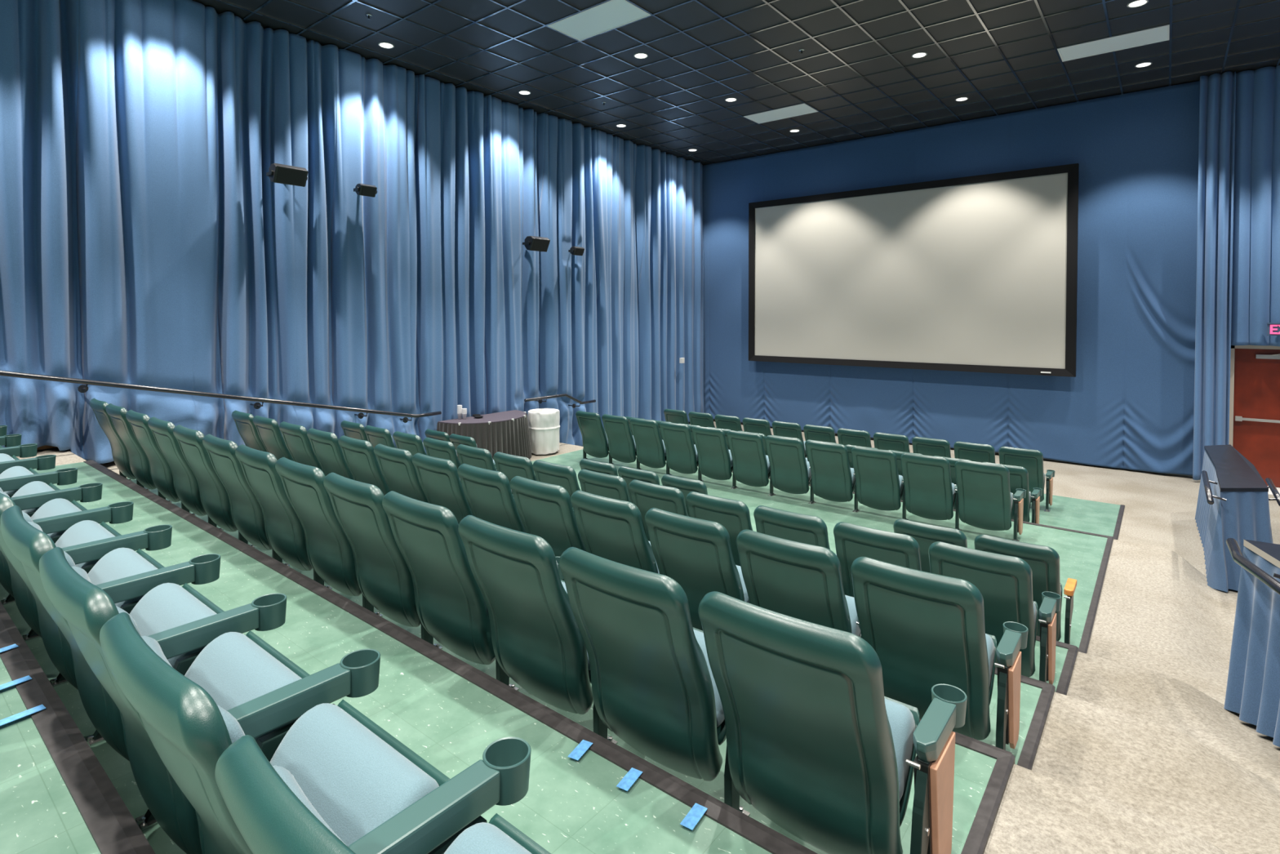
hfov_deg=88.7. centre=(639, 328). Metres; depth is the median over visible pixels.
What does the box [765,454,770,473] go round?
seat cushion
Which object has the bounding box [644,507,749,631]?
chair
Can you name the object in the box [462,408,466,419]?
cup stack
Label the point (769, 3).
grid
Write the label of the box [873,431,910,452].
chair
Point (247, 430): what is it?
chair
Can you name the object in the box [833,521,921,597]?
chair
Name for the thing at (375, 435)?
chair
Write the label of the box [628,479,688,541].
chair
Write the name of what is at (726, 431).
chair
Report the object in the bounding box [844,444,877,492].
chair
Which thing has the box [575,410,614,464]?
chair
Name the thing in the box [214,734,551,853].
chair
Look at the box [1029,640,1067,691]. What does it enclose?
floor
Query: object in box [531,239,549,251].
grille
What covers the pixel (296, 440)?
chair
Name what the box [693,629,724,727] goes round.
seat cushion
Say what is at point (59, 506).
seat cushion
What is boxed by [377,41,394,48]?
recessed light
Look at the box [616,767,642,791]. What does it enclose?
tape strip
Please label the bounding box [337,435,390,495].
chair
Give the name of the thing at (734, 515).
chair
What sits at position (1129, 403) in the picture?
cloth
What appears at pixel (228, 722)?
backrest cushion
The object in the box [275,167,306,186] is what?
grille
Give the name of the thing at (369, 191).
grille
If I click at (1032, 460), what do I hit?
chair
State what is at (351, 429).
chair
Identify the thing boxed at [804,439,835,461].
chair
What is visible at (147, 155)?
curtain
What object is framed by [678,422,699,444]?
chair
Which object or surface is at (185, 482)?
chair
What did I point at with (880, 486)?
chair
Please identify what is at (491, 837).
seat cushion
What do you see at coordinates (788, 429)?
chair
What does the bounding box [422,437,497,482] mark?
chair
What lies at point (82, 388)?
handrail
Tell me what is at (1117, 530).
trim
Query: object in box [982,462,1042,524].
chair
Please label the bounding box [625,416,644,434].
chair
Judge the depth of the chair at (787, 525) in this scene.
4.23 m
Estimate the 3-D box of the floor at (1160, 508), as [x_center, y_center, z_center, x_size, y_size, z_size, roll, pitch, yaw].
[0.783,2.561,5.381,12.650,0.128,19.170,1,2,39]
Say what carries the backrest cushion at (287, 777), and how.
on the chair at (266, 803)
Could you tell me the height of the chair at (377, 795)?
0.833 m
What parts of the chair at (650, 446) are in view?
leg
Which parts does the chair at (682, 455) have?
leg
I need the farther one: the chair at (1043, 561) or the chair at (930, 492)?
the chair at (930, 492)
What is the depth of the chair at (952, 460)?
8.08 m
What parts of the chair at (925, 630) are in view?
leg, armrest, panel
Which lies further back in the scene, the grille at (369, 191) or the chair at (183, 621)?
the grille at (369, 191)
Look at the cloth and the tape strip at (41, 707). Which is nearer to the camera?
the tape strip at (41, 707)
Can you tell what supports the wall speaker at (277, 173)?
attached to the curtain at (276, 89)
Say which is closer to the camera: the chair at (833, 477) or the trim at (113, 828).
the trim at (113, 828)
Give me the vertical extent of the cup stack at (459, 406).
0.212 m
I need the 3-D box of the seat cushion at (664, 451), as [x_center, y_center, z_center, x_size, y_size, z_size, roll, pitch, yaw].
[0.246,1.788,9.868,0.464,0.224,0.209,1,2,39]
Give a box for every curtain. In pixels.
[0,0,84,459]
[75,0,224,463]
[217,11,336,445]
[330,45,420,448]
[414,74,486,453]
[483,94,544,416]
[537,113,602,446]
[596,130,644,430]
[637,144,703,422]
[1192,71,1235,479]
[1231,65,1279,346]
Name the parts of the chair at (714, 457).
leg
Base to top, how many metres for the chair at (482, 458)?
0.833 m
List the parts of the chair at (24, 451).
armrest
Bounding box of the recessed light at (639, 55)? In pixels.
[633,53,648,58]
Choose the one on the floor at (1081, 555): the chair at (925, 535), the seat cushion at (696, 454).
the chair at (925, 535)
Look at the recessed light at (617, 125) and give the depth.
12.60 m
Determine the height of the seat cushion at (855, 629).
0.224 m
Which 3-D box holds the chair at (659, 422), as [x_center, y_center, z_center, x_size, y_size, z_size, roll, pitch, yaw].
[0.548,1.948,11.082,0.588,0.833,0.618,1,2,39]
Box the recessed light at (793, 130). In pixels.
[789,128,799,132]
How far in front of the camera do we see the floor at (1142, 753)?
2.73 m
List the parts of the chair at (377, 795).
armrest, leg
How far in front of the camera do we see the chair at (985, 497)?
6.85 m
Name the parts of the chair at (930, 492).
leg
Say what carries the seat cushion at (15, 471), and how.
on the chair at (12, 478)
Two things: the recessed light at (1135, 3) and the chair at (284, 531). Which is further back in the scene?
the recessed light at (1135, 3)
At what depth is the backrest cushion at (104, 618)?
1.38 m
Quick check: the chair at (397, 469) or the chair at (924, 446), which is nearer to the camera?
the chair at (397, 469)
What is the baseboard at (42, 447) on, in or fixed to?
attached to the wall
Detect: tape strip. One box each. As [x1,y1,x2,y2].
[0,644,18,653]
[0,675,31,689]
[0,704,45,725]
[567,739,592,759]
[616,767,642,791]
[680,803,707,830]
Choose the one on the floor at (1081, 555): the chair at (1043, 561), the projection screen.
the chair at (1043, 561)
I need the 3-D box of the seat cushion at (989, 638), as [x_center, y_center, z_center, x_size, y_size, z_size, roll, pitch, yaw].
[1.294,1.423,2.895,0.464,0.224,0.209,1,2,39]
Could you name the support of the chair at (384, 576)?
on the floor at (973, 770)
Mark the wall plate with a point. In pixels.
(682, 359)
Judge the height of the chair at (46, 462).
0.833 m
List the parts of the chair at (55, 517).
foot plate, leg, armrest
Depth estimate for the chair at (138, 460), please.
5.57 m
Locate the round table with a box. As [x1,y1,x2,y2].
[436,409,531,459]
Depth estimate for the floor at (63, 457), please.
6.73 m
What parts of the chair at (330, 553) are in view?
leg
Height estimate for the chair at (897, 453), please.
0.833 m
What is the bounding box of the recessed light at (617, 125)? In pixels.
[616,124,626,127]
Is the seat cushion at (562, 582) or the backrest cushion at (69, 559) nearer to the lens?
the backrest cushion at (69, 559)
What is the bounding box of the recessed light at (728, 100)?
[724,97,737,102]
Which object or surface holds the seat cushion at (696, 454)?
on the chair at (682, 455)
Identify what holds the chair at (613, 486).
on the floor at (1060, 652)
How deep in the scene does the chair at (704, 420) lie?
11.77 m
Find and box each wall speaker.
[266,163,307,186]
[353,183,377,197]
[522,235,550,252]
[568,246,584,255]
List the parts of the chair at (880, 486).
leg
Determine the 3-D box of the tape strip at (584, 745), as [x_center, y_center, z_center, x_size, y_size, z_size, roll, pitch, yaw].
[-0.189,1.336,2.077,0.038,0.002,0.090,1,1,27]
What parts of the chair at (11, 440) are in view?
armrest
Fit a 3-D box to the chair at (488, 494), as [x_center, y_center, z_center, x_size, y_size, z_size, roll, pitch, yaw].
[-0.862,1.339,4.565,0.577,0.833,0.618,1,2,39]
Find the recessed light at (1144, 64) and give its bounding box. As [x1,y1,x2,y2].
[1134,62,1152,67]
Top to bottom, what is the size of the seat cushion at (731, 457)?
0.224 m
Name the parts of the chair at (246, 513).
leg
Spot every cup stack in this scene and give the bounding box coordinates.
[457,404,462,418]
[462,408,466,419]
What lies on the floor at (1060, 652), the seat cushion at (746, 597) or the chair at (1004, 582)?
the chair at (1004, 582)
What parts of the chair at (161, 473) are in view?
leg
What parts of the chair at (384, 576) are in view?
leg, foot plate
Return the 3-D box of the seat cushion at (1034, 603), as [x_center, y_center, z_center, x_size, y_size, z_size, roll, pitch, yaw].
[2.034,1.660,3.821,0.464,0.224,0.209,1,2,39]
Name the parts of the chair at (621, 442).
leg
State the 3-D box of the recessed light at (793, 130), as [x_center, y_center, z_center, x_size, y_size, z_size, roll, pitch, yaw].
[3.067,-3.915,12.993,0.204,0.009,0.204,1,2,39]
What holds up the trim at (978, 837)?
attached to the floor at (973, 770)
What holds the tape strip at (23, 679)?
on the floor at (1142, 753)
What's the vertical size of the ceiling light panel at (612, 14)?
0.018 m
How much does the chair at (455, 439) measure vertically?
0.833 m
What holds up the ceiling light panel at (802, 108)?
attached to the grid
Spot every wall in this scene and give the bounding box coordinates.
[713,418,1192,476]
[1195,444,1279,591]
[1223,537,1279,746]
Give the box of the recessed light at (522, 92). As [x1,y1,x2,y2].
[518,90,530,94]
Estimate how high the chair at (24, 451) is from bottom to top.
0.833 m
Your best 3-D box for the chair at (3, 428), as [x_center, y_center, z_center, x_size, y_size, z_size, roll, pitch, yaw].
[-5.484,0.867,5.206,0.647,0.833,0.628,1,2,39]
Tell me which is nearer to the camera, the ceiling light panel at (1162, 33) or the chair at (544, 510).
the chair at (544, 510)
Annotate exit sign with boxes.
[1266,322,1279,335]
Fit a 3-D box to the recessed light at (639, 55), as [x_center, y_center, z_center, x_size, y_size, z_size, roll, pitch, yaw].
[0.012,-3.822,9.193,0.204,0.009,0.204,1,2,39]
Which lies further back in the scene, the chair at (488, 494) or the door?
the door
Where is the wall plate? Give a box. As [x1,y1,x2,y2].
[680,357,684,363]
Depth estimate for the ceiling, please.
9.15 m
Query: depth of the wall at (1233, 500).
6.15 m
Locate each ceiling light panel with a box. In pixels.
[546,0,651,40]
[743,103,818,124]
[1057,24,1169,62]
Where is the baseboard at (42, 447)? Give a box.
[36,445,57,449]
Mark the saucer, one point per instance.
(475, 416)
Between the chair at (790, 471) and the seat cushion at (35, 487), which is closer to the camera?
the seat cushion at (35, 487)
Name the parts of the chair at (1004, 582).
leg, armrest, panel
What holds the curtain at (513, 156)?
hanging from the grid
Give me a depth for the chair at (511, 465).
5.94 m
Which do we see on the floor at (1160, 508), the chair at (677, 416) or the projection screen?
the chair at (677, 416)
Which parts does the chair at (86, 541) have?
foot plate, leg, armrest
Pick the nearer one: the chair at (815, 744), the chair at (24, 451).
the chair at (815, 744)
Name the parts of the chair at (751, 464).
leg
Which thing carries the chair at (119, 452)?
on the floor at (973, 770)
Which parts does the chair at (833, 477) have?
leg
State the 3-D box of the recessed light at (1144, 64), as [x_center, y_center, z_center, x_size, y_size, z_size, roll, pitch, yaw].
[7.344,-3.843,9.558,0.204,0.009,0.204,1,2,39]
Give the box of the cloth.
[702,80,1199,475]
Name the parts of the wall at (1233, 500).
handrail, handrail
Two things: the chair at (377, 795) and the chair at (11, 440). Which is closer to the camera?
the chair at (377, 795)
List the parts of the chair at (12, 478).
armrest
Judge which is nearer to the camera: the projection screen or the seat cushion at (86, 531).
the seat cushion at (86, 531)
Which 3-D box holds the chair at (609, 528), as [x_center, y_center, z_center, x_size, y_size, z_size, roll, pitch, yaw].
[-0.011,1.354,3.881,0.580,0.833,0.618,1,2,39]
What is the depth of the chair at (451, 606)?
2.76 m
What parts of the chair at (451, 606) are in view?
leg, foot plate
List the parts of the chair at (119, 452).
leg, leg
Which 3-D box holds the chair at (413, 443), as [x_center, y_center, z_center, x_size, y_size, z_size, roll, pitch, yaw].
[-2.309,1.540,7.247,0.607,0.833,0.618,1,2,39]
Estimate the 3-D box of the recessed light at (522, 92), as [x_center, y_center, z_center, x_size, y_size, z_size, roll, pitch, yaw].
[-1.889,-3.854,10.720,0.204,0.009,0.204,1,2,39]
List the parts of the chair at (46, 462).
armrest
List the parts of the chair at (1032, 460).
leg, armrest, panel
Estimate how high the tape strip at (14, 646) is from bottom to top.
0.002 m
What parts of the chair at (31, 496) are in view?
foot plate, leg, armrest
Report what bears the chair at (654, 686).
on the floor at (973, 770)
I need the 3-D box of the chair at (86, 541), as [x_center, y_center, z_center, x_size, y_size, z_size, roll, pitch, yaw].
[-2.354,0.920,2.687,0.570,0.833,0.621,1,2,39]
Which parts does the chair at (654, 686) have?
leg, foot plate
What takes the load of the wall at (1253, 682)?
on the floor at (1142, 753)
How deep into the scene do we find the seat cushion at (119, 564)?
2.43 m
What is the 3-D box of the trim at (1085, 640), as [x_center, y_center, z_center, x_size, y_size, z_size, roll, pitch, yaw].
[0.964,2.246,7.919,7.544,0.109,3.584,1,2,39]
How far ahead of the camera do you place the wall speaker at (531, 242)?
11.27 m
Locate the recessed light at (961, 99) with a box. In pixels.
[955,97,968,101]
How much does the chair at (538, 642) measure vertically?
0.833 m
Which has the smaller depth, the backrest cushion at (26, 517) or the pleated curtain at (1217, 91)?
the backrest cushion at (26, 517)
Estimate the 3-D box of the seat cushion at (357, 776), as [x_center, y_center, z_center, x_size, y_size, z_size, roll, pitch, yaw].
[-0.627,0.997,1.369,0.464,0.224,0.209,1,2,39]
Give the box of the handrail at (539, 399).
[524,393,595,408]
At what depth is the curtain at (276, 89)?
8.33 m
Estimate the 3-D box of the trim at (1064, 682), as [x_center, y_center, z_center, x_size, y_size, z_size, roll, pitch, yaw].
[-0.515,2.026,6.074,7.544,0.109,1.124,1,2,39]
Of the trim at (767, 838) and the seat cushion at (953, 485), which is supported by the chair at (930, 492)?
the seat cushion at (953, 485)
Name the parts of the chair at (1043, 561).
leg, wooden armrest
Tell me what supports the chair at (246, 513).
on the floor at (973, 770)
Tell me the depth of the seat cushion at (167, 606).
2.08 m
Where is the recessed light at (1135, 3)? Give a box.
[1126,0,1148,7]
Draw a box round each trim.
[0,600,155,853]
[83,460,817,853]
[665,460,1113,653]
[919,718,1015,853]
[995,666,1055,770]
[1035,635,1078,695]
[1112,504,1124,539]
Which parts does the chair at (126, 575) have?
foot plate, leg, armrest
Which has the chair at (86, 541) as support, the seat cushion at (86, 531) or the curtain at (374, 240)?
the seat cushion at (86, 531)
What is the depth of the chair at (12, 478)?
3.71 m
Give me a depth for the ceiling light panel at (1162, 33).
8.78 m
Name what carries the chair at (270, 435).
on the floor at (1029, 695)
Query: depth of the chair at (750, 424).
11.07 m
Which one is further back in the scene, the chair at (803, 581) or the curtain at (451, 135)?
the curtain at (451, 135)
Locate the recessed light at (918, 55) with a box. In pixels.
[911,52,927,57]
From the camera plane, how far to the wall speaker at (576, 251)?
12.13 m
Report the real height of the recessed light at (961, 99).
0.009 m
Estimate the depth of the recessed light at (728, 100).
11.11 m
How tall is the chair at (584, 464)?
0.833 m
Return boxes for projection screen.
[748,163,1079,377]
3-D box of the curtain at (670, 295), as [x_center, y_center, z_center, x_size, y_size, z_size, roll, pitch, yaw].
[0.769,-0.852,15.057,0.297,6.189,2.378,1,2,39]
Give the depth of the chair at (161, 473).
5.19 m
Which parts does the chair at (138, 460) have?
leg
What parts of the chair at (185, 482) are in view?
leg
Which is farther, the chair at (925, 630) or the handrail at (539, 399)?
the handrail at (539, 399)
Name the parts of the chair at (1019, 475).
leg, armrest, panel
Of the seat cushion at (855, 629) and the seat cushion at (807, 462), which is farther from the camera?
the seat cushion at (807, 462)
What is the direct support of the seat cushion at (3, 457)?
on the chair at (46, 462)
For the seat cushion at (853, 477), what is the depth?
7.96 m
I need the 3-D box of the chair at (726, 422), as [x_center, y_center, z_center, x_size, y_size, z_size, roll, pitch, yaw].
[1.718,1.933,11.643,0.588,0.833,0.618,1,2,39]
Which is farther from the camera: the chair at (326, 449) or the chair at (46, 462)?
the chair at (326, 449)
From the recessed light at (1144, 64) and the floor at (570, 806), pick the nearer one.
the floor at (570, 806)
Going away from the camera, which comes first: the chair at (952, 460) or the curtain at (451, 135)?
the chair at (952, 460)
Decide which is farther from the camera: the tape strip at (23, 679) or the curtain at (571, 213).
the curtain at (571, 213)
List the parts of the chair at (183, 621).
foot plate, leg, armrest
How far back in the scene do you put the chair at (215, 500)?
4.47 m
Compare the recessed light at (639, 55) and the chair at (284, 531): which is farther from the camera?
the recessed light at (639, 55)
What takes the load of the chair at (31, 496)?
on the floor at (570, 806)
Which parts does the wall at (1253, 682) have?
handrail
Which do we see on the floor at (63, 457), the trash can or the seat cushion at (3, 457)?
the trash can
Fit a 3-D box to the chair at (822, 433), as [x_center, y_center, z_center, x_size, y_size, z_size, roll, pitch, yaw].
[3.029,1.955,10.590,0.588,0.833,0.618,1,2,39]
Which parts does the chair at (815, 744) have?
leg, armrest, panel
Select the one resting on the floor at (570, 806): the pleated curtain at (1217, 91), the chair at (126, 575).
the chair at (126, 575)
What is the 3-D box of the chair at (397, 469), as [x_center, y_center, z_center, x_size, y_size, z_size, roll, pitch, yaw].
[-1.719,1.325,5.253,0.567,0.833,0.618,1,2,39]
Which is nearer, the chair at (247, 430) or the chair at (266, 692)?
the chair at (266, 692)
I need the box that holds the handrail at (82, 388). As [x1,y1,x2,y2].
[0,370,441,422]
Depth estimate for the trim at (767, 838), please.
2.32 m
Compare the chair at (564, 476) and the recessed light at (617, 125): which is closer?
the chair at (564, 476)
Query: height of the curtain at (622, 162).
6.187 m
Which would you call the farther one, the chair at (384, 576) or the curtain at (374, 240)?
the curtain at (374, 240)
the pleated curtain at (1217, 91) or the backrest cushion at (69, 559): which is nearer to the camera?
the backrest cushion at (69, 559)
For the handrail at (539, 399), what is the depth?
11.76 m
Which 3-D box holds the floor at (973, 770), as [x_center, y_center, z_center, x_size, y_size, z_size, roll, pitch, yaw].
[-1.934,2.023,4.318,7.530,1.019,1.110,1,2,39]
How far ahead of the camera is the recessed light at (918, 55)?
9.19 m
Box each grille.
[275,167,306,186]
[360,186,375,196]
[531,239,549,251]
[574,248,583,255]
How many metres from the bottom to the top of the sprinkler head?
0.048 m
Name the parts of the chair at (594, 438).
leg, leg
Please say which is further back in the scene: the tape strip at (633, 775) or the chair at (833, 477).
the chair at (833, 477)
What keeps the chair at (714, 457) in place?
on the floor at (1081, 555)
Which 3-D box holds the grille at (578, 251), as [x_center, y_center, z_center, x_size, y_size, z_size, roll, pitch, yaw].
[-1.125,-1.419,12.162,0.067,0.119,0.180,1,2,39]
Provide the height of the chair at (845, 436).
0.833 m
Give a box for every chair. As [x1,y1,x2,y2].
[0,425,7,436]
[0,434,21,446]
[0,443,37,457]
[0,453,56,474]
[0,466,77,497]
[0,480,102,604]
[0,487,172,687]
[0,491,220,746]
[0,497,133,640]
[0,505,286,831]
[39,546,380,853]
[89,398,150,490]
[99,612,531,853]
[105,403,172,502]
[125,409,195,515]
[147,416,223,530]
[173,424,255,547]
[202,434,290,566]
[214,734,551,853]
[231,410,266,452]
[235,444,332,589]
[253,415,293,461]
[275,457,382,616]
[279,421,323,471]
[306,427,354,479]
[323,472,442,648]
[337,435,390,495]
[340,420,368,440]
[364,425,395,448]
[373,444,427,502]
[382,490,564,690]
[392,431,426,455]
[412,453,514,524]
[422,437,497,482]
[424,428,450,441]
[448,433,496,467]
[456,444,496,471]
[457,463,574,533]
[457,515,617,744]
[493,451,536,494]
[510,475,586,580]
[532,459,580,507]
[559,546,750,816]
[570,489,659,573]
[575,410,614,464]
[577,469,631,502]
[579,458,617,475]
[601,413,642,469]
[617,466,659,502]
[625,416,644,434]
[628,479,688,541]
[629,417,671,475]
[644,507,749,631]
[651,419,671,439]
[659,421,703,481]
[661,474,707,516]
[663,408,688,424]
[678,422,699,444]
[685,491,752,565]
[688,411,715,427]
[692,425,737,488]
[697,591,967,853]
[707,426,730,449]
[714,414,742,431]
[727,430,776,496]
[736,528,861,637]
[739,431,770,477]
[742,417,772,436]
[753,505,836,555]
[764,435,816,504]
[772,420,807,457]
[803,424,835,443]
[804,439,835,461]
[806,440,860,512]
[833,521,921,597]
[837,427,871,447]
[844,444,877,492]
[850,556,1028,750]
[851,446,908,519]
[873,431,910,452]
[888,449,922,500]
[893,518,967,573]
[900,452,961,530]
[911,436,951,457]
[928,541,1061,684]
[933,455,971,509]
[953,441,995,463]
[955,459,1026,541]
[973,533,1076,644]
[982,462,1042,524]
[999,446,1054,511]
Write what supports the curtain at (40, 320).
hanging from the grid
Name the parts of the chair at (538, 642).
leg, foot plate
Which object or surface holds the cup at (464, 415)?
on the cup stack at (464, 410)
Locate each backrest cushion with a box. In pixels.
[0,491,33,522]
[27,521,75,566]
[71,566,141,635]
[141,635,244,742]
[272,765,346,845]
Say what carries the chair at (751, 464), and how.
on the floor at (1081, 555)
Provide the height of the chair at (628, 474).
0.833 m
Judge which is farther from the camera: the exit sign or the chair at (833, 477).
the exit sign
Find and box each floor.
[0,462,771,853]
[0,539,1279,853]
[16,442,583,474]
[126,477,996,853]
[531,448,1107,648]
[688,420,1279,566]
[973,674,1041,764]
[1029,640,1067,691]
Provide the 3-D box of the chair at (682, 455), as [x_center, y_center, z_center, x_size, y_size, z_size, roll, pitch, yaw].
[0.682,1.748,9.455,0.588,0.833,0.618,1,2,39]
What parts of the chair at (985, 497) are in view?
leg, armrest, panel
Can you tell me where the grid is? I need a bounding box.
[215,0,1279,163]
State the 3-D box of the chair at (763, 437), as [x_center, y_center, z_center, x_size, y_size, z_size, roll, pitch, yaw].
[1.859,1.970,10.029,0.588,0.833,0.618,1,2,39]
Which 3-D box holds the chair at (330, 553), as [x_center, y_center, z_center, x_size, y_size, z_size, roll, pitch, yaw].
[-1.593,1.112,3.633,0.577,0.833,0.618,1,2,39]
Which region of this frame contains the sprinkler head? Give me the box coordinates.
[365,13,372,19]
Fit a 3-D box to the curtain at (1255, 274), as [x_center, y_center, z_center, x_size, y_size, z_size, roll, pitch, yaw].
[10.027,-1.771,9.064,2.766,4.106,0.124,1,2,39]
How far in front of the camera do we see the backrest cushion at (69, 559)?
1.72 m
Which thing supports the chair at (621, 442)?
on the floor at (1081, 555)
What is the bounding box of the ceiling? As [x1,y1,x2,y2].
[192,0,1279,164]
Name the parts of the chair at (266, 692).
armrest, leg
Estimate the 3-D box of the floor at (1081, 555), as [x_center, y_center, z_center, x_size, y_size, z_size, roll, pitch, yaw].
[0.948,2.322,7.912,7.530,0.244,3.590,1,2,39]
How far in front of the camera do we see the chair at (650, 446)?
9.64 m
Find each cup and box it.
[457,413,462,418]
[462,413,466,419]
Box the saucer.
[473,415,483,417]
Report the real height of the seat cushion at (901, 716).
0.224 m
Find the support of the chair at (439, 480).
on the floor at (1029, 695)
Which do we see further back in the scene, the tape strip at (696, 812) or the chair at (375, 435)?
the chair at (375, 435)
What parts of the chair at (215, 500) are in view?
leg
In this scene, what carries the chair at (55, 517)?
on the floor at (570, 806)
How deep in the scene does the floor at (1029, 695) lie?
3.04 m
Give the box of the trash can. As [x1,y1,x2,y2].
[527,408,559,455]
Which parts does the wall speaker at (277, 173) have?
knob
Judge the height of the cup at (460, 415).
0.092 m
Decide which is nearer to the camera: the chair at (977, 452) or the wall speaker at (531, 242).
the chair at (977, 452)
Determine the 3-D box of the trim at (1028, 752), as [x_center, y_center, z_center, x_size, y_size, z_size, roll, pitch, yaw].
[-1.220,1.788,5.191,7.544,0.109,1.114,1,2,39]
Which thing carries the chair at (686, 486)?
on the floor at (1081, 555)
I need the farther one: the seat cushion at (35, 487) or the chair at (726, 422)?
the chair at (726, 422)
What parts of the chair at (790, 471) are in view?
leg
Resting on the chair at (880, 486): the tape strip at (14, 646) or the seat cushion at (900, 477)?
the seat cushion at (900, 477)
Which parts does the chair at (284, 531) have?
leg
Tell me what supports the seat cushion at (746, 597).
on the chair at (696, 553)
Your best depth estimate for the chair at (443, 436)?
8.62 m
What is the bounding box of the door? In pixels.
[1228,345,1279,487]
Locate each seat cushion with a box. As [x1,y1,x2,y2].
[0,453,15,474]
[0,466,33,493]
[12,480,54,513]
[31,497,81,537]
[54,520,115,568]
[88,547,157,607]
[129,582,217,667]
[184,631,301,742]
[269,702,439,846]
[444,822,532,853]
[561,581,590,670]
[662,440,666,457]
[693,444,698,462]
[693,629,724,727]
[728,449,733,467]
[735,564,749,603]
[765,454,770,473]
[806,461,811,479]
[844,595,860,636]
[850,467,855,486]
[884,698,915,800]
[898,475,902,493]
[951,483,955,502]
[985,633,994,685]
[1033,602,1036,630]
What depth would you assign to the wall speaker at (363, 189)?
8.91 m
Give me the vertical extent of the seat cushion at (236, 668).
0.224 m

